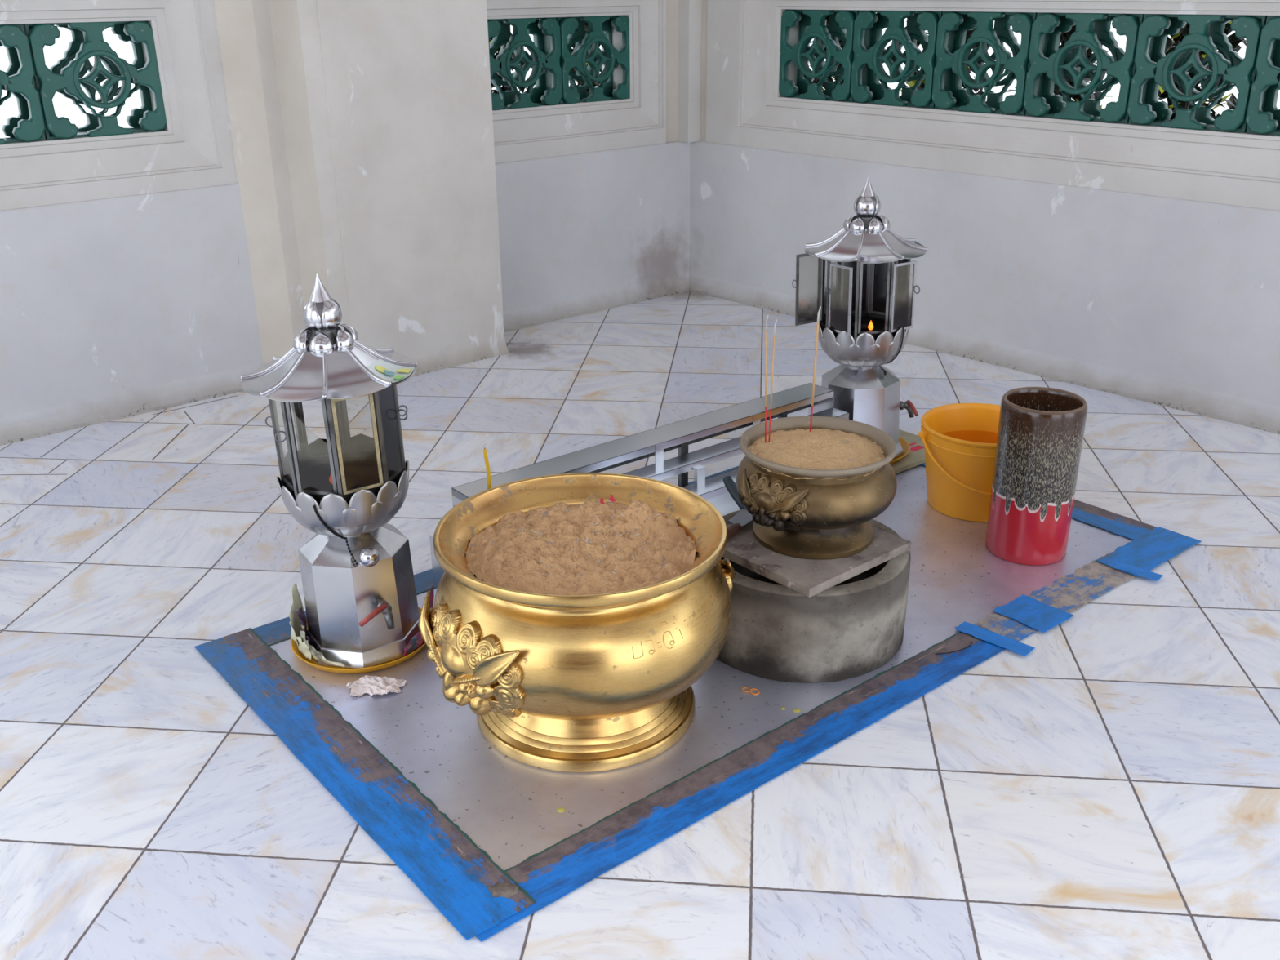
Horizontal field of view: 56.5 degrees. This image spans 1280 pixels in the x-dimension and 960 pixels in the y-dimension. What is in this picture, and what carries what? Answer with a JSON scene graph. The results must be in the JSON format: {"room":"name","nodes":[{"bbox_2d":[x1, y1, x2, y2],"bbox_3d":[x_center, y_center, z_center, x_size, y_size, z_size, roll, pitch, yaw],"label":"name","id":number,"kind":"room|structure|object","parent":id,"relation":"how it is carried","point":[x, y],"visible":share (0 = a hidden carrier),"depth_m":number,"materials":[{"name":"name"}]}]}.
{"room":"house of worship","nodes":[
{"label":"house of worship","id":0,"kind":"room"},
{"bbox_2d":[0,141,690,445],"bbox_3d":[-2.165,-0.683,4.691,6.750,0.845,0.340,-19,29,-37],"label":"wall","id":1,"kind":"structure","parent":0,"point":[112,308],"depth_m":4.81,"materials":[{"name":"paint"}]},
{"bbox_2d":[0,395,235,475],"bbox_3d":[-1.966,-0.185,4.588,0.485,0.001,0.913,2,23,5],"label":"trim","id":2,"kind":"structure","parent":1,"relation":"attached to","point":[233,396],"depth_m":4.47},
{"bbox_2d":[0,0,237,210],"bbox_3d":[-3.207,-1.291,3.511,4.070,1.207,0.304,-19,29,-37],"label":"window","id":3,"kind":"structure","parent":1,"relation":"in","point":[194,148],"depth_m":4.55,"materials":[{"name":"paint"}]},
{"bbox_2d":[0,23,45,144],"bbox_3d":[-2.411,-1.404,4.243,0.450,0.406,0.191,-19,29,-37],"label":"block","id":4,"kind":"object","parent":3,"relation":"in","point":[18,80],"visible":0.99,"depth_m":4.32,"materials":[{"name":"green ceramic"}]},
{"bbox_2d":[22,20,166,139],"bbox_3d":[-2.067,-1.523,4.519,0.450,0.406,0.191,-19,29,-37],"label":"block","id":5,"kind":"object","parent":3,"relation":"in","point":[64,77],"visible":1,"depth_m":4.48,"materials":[{"name":"green ceramic"}]},
{"bbox_2d":[486,0,666,163],"bbox_3d":[-0.495,-2.207,5.703,1.400,1.250,0.304,-19,29,-37],"label":"window","id":6,"kind":"structure","parent":1,"relation":"in","point":[639,119],"depth_m":5.95,"materials":[{"name":"paint"}]},
{"bbox_2d":[487,17,562,110],"bbox_3d":[-0.608,-1.995,5.708,0.450,0.406,0.191,-19,29,-37],"label":"block","id":7,"kind":"object","parent":6,"relation":"in","point":[545,75],"visible":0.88,"depth_m":5.70,"materials":[{"name":"green ceramic"}]},
{"bbox_2d":[555,15,630,103],"bbox_3d":[-0.264,-2.114,5.984,0.450,0.406,0.191,-19,29,-37],"label":"block","id":8,"kind":"object","parent":6,"relation":"in","point":[573,27],"visible":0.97,"depth_m":5.95,"materials":[{"name":"green ceramic"}]},
{"bbox_2d":[666,0,678,142],"bbox_3d":[0.207,-2.448,6.264,0.460,1.250,0.270,-19,29,-37],"label":"trim","id":9,"kind":"structure","parent":1,"relation":"on","point":[672,6],"depth_m":6.17,"materials":[{"name":"paint"}]},
{"bbox_2d":[678,0,702,142],"bbox_3d":[0.258,-2.384,6.111,0.123,1.250,0.107,-19,29,-37],"label":"trim","id":10,"kind":"structure","parent":1,"relation":"on","point":[690,11],"depth_m":6.17,"materials":[{"name":"paint"}]},
{"bbox_2d":[212,0,509,376],"bbox_3d":[-1.188,-2.099,4.745,1.035,3.400,0.546,-19,29,-37],"label":"wall pillar","id":11,"kind":"structure","parent":0,"point":[362,131],"depth_m":4.88,"materials":[{"name":"paint"}]},
{"bbox_2d":[0,290,1279,959],"bbox_3d":[0.261,0.625,2.733,14.000,0.100,13.000,2,23,5],"label":"floor","id":12,"kind":"structure","parent":0,"point":[1109,789],"depth_m":2.69,"materials":[{"name":"tile"}]},
{"bbox_2d":[194,462,1156,942],"bbox_3d":[0.268,0.311,3.344,2.567,0.008,1.348,-18,28,-36],"label":"floor plate","id":13,"kind":"object","parent":12,"relation":"on","point":[507,806],"depth_m":2.69,"materials":[{"name":"metal"}]},
{"bbox_2d":[240,273,419,668],"bbox_3d":[-0.734,-0.032,2.926,0.406,0.960,0.406,0,23,1],"label":"lantern","id":14,"kind":"object","parent":13,"relation":"on","point":[362,609],"visible":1,"depth_m":2.85,"materials":[{"name":"silver metal"}]},
{"bbox_2d":[290,606,425,673],"bbox_3d":[-0.719,0.407,3.099,0.364,0.024,0.364,2,23,5],"label":"dish","id":15,"kind":"object","parent":13,"relation":"on","point":[294,646],"visible":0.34,"depth_m":2.97,"materials":[{"name":"gold metal"}]},
{"bbox_2d":[288,582,307,647],"bbox_3d":[-0.881,0.353,3.056,0.029,0.129,0.142,-3,23,-7],"label":"paper sheet","id":16,"kind":"object","parent":15,"relation":"on","point":[296,628],"visible":0.8,"depth_m":3.08,"materials":[{"name":"white paper"}]},
{"bbox_2d":[296,606,309,644],"bbox_3d":[-0.857,0.384,3.037,0.023,0.087,0.103,-7,24,-16],"label":"paper sheet","id":17,"kind":"object","parent":15,"relation":"on","point":[303,620],"visible":0.57,"depth_m":3.06,"materials":[{"name":"purple paper"}]},
{"bbox_2d":[295,635,311,660],"bbox_3d":[-0.855,0.415,3.004,0.021,0.053,0.091,-16,27,-33],"label":"paper sheet","id":18,"kind":"object","parent":15,"relation":"on","point":[303,647],"visible":0.99,"depth_m":2.99,"materials":[{"name":"white paper"}]},
{"bbox_2d":[300,631,346,667],"bbox_3d":[-0.794,0.424,2.963,0.139,0.070,0.030,12,26,27],"label":"paper sheet","id":19,"kind":"object","parent":15,"relation":"on","point":[316,655],"visible":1,"depth_m":2.96,"materials":[{"name":"white paper"}]},
{"bbox_2d":[403,585,434,656],"bbox_3d":[-0.555,0.360,3.033,0.033,0.129,0.158,7,24,18],"label":"paper sheet","id":20,"kind":"object","parent":15,"relation":"on","point":[417,641],"visible":0.45,"depth_m":3.02,"materials":[{"name":"paper"}]},
{"bbox_2d":[346,675,406,697],"bbox_3d":[-0.641,0.499,2.896,0.146,0.034,0.087,0,23,0],"label":"tissue","id":21,"kind":"object","parent":13,"relation":"on","point":[371,685],"visible":1,"depth_m":2.88,"materials":[{"name":"white paper"}]},
{"bbox_2d":[487,881,518,898],"bbox_3d":[-0.259,0.771,2.240,0.060,0.021,0.039,2,23,5],"label":"lump","id":22,"kind":"object","parent":13,"relation":"on","point":[506,890],"visible":1,"depth_m":2.23,"materials":[{"name":"grey"}]},
{"bbox_2d":[556,807,564,812],"bbox_3d":[-0.164,0.682,2.465,0.017,0.002,0.017,2,23,5],"label":"drip","id":23,"kind":"object","parent":13,"relation":"on","point":[560,809],"visible":1,"depth_m":2.46,"materials":[{"name":"yellow wax"}]},
{"bbox_2d":[417,472,735,772],"bbox_3d":[-0.129,0.321,2.725,0.684,0.468,0.707,2,23,5],"label":"incense censer","id":24,"kind":"object","parent":13,"relation":"on","point":[602,682],"visible":0.86,"depth_m":2.50,"materials":[{"name":"gold metal"}]},
{"bbox_2d":[466,499,696,595],"bbox_3d":[-0.131,0.128,2.645,0.511,0.089,0.511,-7,24,-16],"label":"sand","id":25,"kind":"object","parent":24,"relation":"in","point":[504,555],"visible":0.98,"depth_m":2.62,"materials":[{"name":"brown sand"}]},
{"bbox_2d":[521,499,658,582],"bbox_3d":[-0.131,0.123,2.656,0.294,0.042,0.358,6,24,15],"label":"ash","id":26,"kind":"object","parent":25,"relation":"on","point":[607,500],"visible":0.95,"depth_m":2.65},
{"bbox_2d":[608,494,615,502],"bbox_3d":[-0.067,0.055,2.857,0.015,0.038,0.017,11,25,26],"label":"stub","id":27,"kind":"object","parent":25,"relation":"in","point":[611,499],"visible":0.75,"depth_m":2.85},
{"bbox_2d":[429,382,848,593],"bbox_3d":[0.111,0.040,3.615,1.510,0.297,0.338,-18,28,-36],"label":"rack","id":28,"kind":"object","parent":13,"relation":"on","point":[599,458],"visible":0.3,"depth_m":3.62,"materials":[{"name":"metal"}]},
{"bbox_2d":[483,448,491,488],"bbox_3d":[-0.417,-0.033,3.261,0.017,0.119,0.012,2,23,5],"label":"candle","id":29,"kind":"object","parent":28,"relation":"on","point":[485,454],"visible":0.97,"depth_m":3.26,"materials":[{"name":"yellow wax"}]},
{"bbox_2d":[451,382,834,500],"bbox_3d":[0.069,-0.130,3.666,1.430,0.022,0.112,-18,28,-36],"label":"shelf","id":30,"kind":"object","parent":28,"relation":"attached to","point":[591,459],"depth_m":3.63,"materials":[{"name":"metal"}]},
{"bbox_2d":[682,468,737,499],"bbox_3d":[0.153,0.043,3.560,1.510,0.022,0.080,-18,28,-36],"label":"shelf","id":31,"kind":"object","parent":28,"relation":"attached to","point":[713,487],"depth_m":3.59,"materials":[{"name":"metal"}]},
{"bbox_2d":[715,501,740,515],"bbox_3d":[0.197,0.118,3.534,1.510,0.022,0.068,-18,28,-36],"label":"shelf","id":32,"kind":"object","parent":28,"relation":"attached to","point":[725,508],"depth_m":3.59,"materials":[{"name":"metal"}]},
{"bbox_2d":[722,475,746,510],"bbox_3d":[0.318,0.104,3.487,0.060,0.165,0.279,-11,25,-24],"label":"scraper","id":33,"kind":"object","parent":28,"relation":"on","point":[729,483],"visible":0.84,"depth_m":3.53,"materials":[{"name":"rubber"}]},
{"bbox_2d":[622,407,848,480],"bbox_3d":[0.128,-0.048,3.623,1.430,0.022,0.072,-18,28,-36],"label":"shelf","id":34,"kind":"object","parent":28,"relation":"attached to","point":[662,469],"depth_m":3.63,"materials":[{"name":"metal"}]},
{"bbox_2d":[741,687,759,694],"bbox_3d":[0.267,0.507,2.872,0.045,0.005,0.024,9,25,23],"label":"rubber band","id":35,"kind":"object","parent":13,"relation":"on","point":[743,687],"visible":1,"depth_m":2.87,"materials":[{"name":"orange rubber"}]},
{"bbox_2d":[792,708,800,712],"bbox_3d":[0.367,0.540,2.795,0.018,0.002,0.018,2,23,5],"label":"drip","id":36,"kind":"object","parent":13,"relation":"on","point":[796,710],"visible":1,"depth_m":2.79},
{"bbox_2d":[716,508,911,683],"bbox_3d":[0.416,0.280,3.107,0.552,0.240,0.554,2,23,5],"label":"stone pedestal","id":37,"kind":"object","parent":13,"relation":"on","point":[851,628],"visible":0.49,"depth_m":2.88,"materials":[{"name":"grey stone"}]},
{"bbox_2d":[722,520,911,597],"bbox_3d":[0.417,0.162,3.048,0.384,0.023,0.384,-19,29,-37],"label":"stone slab","id":38,"kind":"object","parent":37,"relation":"on","point":[808,578],"visible":0.43,"depth_m":2.93,"materials":[{"name":"grey stone"}]},
{"bbox_2d":[727,509,752,539],"bbox_3d":[0.233,0.124,3.076,0.056,0.029,0.218,14,28,32],"label":"trowel","id":39,"kind":"object","parent":38,"relation":"on","point":[743,517],"visible":0.53,"depth_m":3.10,"materials":[{"name":"grey metal"}]},
{"bbox_2d":[735,416,897,559],"bbox_3d":[0.445,0.020,3.025,0.402,0.254,0.425,2,23,5],"label":"incense censer","id":40,"kind":"object","parent":38,"relation":"on","point":[815,518],"visible":0.83,"depth_m":2.89,"materials":[{"name":"brown metal"}]},
{"bbox_2d":[747,428,884,479],"bbox_3d":[0.444,-0.078,2.983,0.351,0.032,0.351,-13,26,-28],"label":"sand","id":41,"kind":"object","parent":40,"relation":"in","point":[816,449],"visible":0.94,"depth_m":2.96,"materials":[{"name":"beige sand"}]},
{"bbox_2d":[764,314,768,442],"bbox_3d":[0.315,-0.243,2.976,0.011,0.352,0.004,-4,23,-8],"label":"incense stick","id":42,"kind":"object","parent":41,"relation":"in","point":[766,371],"visible":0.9,"depth_m":2.97,"materials":[{"name":"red wood"}]},
{"bbox_2d":[768,319,777,442],"bbox_3d":[0.331,-0.236,2.973,0.011,0.337,0.004,10,25,24],"label":"incense stick","id":43,"kind":"object","parent":41,"relation":"in","point":[774,336],"visible":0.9,"depth_m":2.96,"materials":[{"name":"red wood"}]},
{"bbox_2d":[809,306,821,431],"bbox_3d":[0.446,-0.270,3.040,0.014,0.353,0.006,12,26,27],"label":"incense stick","id":44,"kind":"object","parent":41,"relation":"in","point":[819,311],"visible":0.9,"depth_m":3.03,"materials":[{"name":"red wood"}]},
{"bbox_2d":[890,429,924,474],"bbox_3d":[0.811,-0.120,4.334,0.485,0.014,0.462,-18,28,-36],"label":"sheet","id":45,"kind":"object","parent":13,"relation":"on","point":[916,455],"visible":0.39,"depth_m":4.24,"materials":[{"name":"beige paper"}]},
{"bbox_2d":[791,176,928,458],"bbox_3d":[0.759,-0.553,4.093,0.406,0.961,0.406,-17,28,-34],"label":"lantern","id":46,"kind":"object","parent":45,"relation":"on","point":[860,338],"visible":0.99,"depth_m":4.02,"materials":[{"name":"silver metal"}]},
{"bbox_2d":[889,436,910,464],"bbox_3d":[0.782,-0.116,4.273,0.364,0.024,0.364,2,23,5],"label":"dish","id":47,"kind":"object","parent":45,"relation":"on","point":[905,446],"visible":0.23,"depth_m":4.24,"materials":[{"name":"gold plastic"}]},
{"bbox_2d":[935,641,972,654],"bbox_3d":[0.805,0.431,3.034,0.123,0.002,0.019,-12,25,-26],"label":"wire","id":48,"kind":"object","parent":13,"relation":"on","point":[971,642],"visible":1,"depth_m":3.02,"materials":[{"name":"metal"}]},
{"bbox_2d":[918,403,1000,522],"bbox_3d":[1.095,-0.053,3.838,0.416,0.279,0.398,2,23,5],"label":"bucket","id":49,"kind":"object","parent":13,"relation":"on","point":[959,440],"visible":0.56,"depth_m":3.75,"materials":[{"name":"yellow plastic"}]},
{"bbox_2d":[955,621,1035,656],"bbox_3d":[0.915,0.409,3.081,0.201,0.002,0.054,20,30,40],"label":"tape patch","id":50,"kind":"object","parent":13,"relation":"on","point":[1020,648],"visible":1,"depth_m":3.08,"materials":[{"name":"blue plastic"}]},
{"bbox_2d":[985,386,1087,565],"bbox_3d":[1.155,-0.012,3.488,0.236,0.474,0.236,2,23,5],"label":"vase","id":51,"kind":"object","parent":13,"relation":"on","point":[1041,430],"visible":1,"depth_m":3.41,"materials":[{"name":"ceramic"}]},
{"bbox_2d":[973,560,1137,641],"bbox_3d":[1.152,0.327,3.286,0.641,0.002,0.140,-18,28,-36],"label":"residue","id":52,"kind":"object","parent":13,"relation":"on","point":[1068,593],"visible":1,"depth_m":3.31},
{"bbox_2d":[992,594,1074,632],"bbox_3d":[1.056,0.357,3.203,0.144,0.002,0.159,-18,28,-36],"label":"tape patch","id":53,"kind":"object","parent":52,"relation":"on","point":[1028,611],"visible":1,"depth_m":3.20,"materials":[{"name":"blue plastic"}]},
{"bbox_2d":[1095,526,1201,577],"bbox_3d":[1.513,0.209,3.546,0.360,0.002,0.140,-18,28,-36],"label":"tape patch","id":54,"kind":"object","parent":13,"relation":"on","point":[1154,548],"visible":1,"depth_m":3.55,"materials":[{"name":"blue plastic"}]},
{"bbox_2d":[1111,561,1163,581],"bbox_3d":[1.426,0.262,3.417,0.131,0.002,0.048,20,30,40],"label":"tape patch","id":55,"kind":"object","parent":54,"relation":"on","point":[1136,571],"visible":1,"depth_m":3.42,"materials":[{"name":"blue plastic"}]},
{"bbox_2d":[688,141,1279,434],"bbox_3d":[2.462,-0.608,4.467,0.339,0.802,6.800,-20,29,-38],"label":"wall","id":56,"kind":"structure","parent":0,"point":[1167,302],"depth_m":5.04,"materials":[{"name":"paint"}]},
{"bbox_2d":[700,0,707,141],"bbox_3d":[0.317,-2.454,6.276,0.272,1.250,0.402,-20,29,-38],"label":"trim","id":57,"kind":"structure","parent":56,"relation":"on","point":[704,2],"depth_m":6.18,"materials":[{"name":"paint"}]},
{"bbox_2d":[706,0,1279,210],"bbox_3d":[2.617,-1.507,3.959,0.304,1.250,6.400,-20,29,-38],"label":"window","id":58,"kind":"structure","parent":56,"relation":"in","point":[745,106],"depth_m":5.13,"materials":[{"name":"paint"}]},
{"bbox_2d":[778,8,858,102],"bbox_3d":[0.899,-2.066,5.786,0.191,0.406,0.450,-20,29,-38],"label":"block","id":59,"kind":"object","parent":58,"relation":"in","point":[841,22],"visible":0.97,"depth_m":5.76,"materials":[{"name":"green ceramic"}]},
{"bbox_2d":[850,9,942,107],"bbox_3d":[1.208,-1.938,5.474,0.191,0.406,0.450,-20,29,-38],"label":"block","id":60,"kind":"object","parent":58,"relation":"in","point":[869,43],"visible":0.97,"depth_m":5.45,"materials":[{"name":"green ceramic"}]},
{"bbox_2d":[931,11,1036,115],"bbox_3d":[1.516,-1.811,5.163,0.191,0.406,0.450,-20,29,-38],"label":"block","id":61,"kind":"object","parent":58,"relation":"in","point":[954,56],"visible":0.96,"depth_m":5.14,"materials":[{"name":"green ceramic"}]},
{"bbox_2d":[1023,12,1144,123],"bbox_3d":[1.825,-1.684,4.851,0.191,0.406,0.450,-20,29,-38],"label":"block","id":62,"kind":"object","parent":58,"relation":"in","point":[1049,64],"visible":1,"depth_m":4.83,"materials":[{"name":"green ceramic"}]},
{"bbox_2d":[1126,13,1266,132],"bbox_3d":[2.133,-1.556,4.540,0.191,0.406,0.450,-20,29,-38],"label":"block","id":63,"kind":"object","parent":58,"relation":"in","point":[1154,68],"visible":0.98,"depth_m":4.51,"materials":[{"name":"green ceramic"}]},
{"bbox_2d":[1244,15,1279,135],"bbox_3d":[2.442,-1.429,4.229,0.191,0.406,0.450,-20,29,-38],"label":"block","id":64,"kind":"object","parent":58,"relation":"in","point":[1263,115],"visible":1,"depth_m":4.33,"materials":[{"name":"green ceramic"}]},
{"label":"outside","id":65,"kind":"structure","parent":0,"visible":0},
{"bbox_2d":[0,25,1279,137],"bbox_3d":[0.215,1.255,2.457,120.000,0.150,120.000,2,23,5],"label":"ground","id":66,"kind":"structure","parent":65,"point":[64,107],"depth_m":24.75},
{"bbox_2d":[488,32,527,100],"bbox_3d":[-0.864,-1.767,6.729,0.765,2.153,0.682,2,23,5],"label":"shrub","id":67,"kind":"object","parent":66,"relation":"on","point":[504,88],"visible":0.02,"depth_m":6.54,"materials":[{"name":"green plant"}]},
{"bbox_2d":[560,18,601,94],"bbox_3d":[-0.378,-2.015,7.339,0.701,2.133,0.752,2,23,5],"label":"shrub","id":68,"kind":"object","parent":66,"relation":"on","point":[579,82],"visible":0.02,"depth_m":7.03,"materials":[{"name":"green plant"}]},
{"bbox_2d":[808,12,876,97],"bbox_3d":[1.142,-1.886,6.997,0.682,2.133,0.734,2,23,5],"label":"shrub","id":69,"kind":"object","parent":66,"relation":"on","point":[815,80],"visible":0.02,"depth_m":6.73,"materials":[{"name":"green plant"}]},
{"bbox_2d":[899,21,991,94],"bbox_3d":[1.624,-1.691,6.498,0.709,2.150,0.706,2,23,5],"label":"shrub","id":70,"kind":"object","parent":66,"relation":"on","point":[911,83],"visible":0.02,"depth_m":6.27,"materials":[{"name":"green plant"}]},
{"bbox_2d":[1006,24,1115,109],"bbox_3d":[2.068,-1.502,6.048,0.702,2.142,0.712,17,28,36],"label":"shrub","id":71,"kind":"object","parent":66,"relation":"on","point":[1064,37],"visible":0.03,"depth_m":5.76,"materials":[{"name":"green plant"}]},
{"bbox_2d":[1157,20,1246,120],"bbox_3d":[2.506,-1.345,5.630,0.686,2.166,0.734,14,27,31],"label":"shrub","id":72,"kind":"object","parent":66,"relation":"on","point":[1171,45],"visible":0.03,"depth_m":5.32,"materials":[{"name":"green plant"}]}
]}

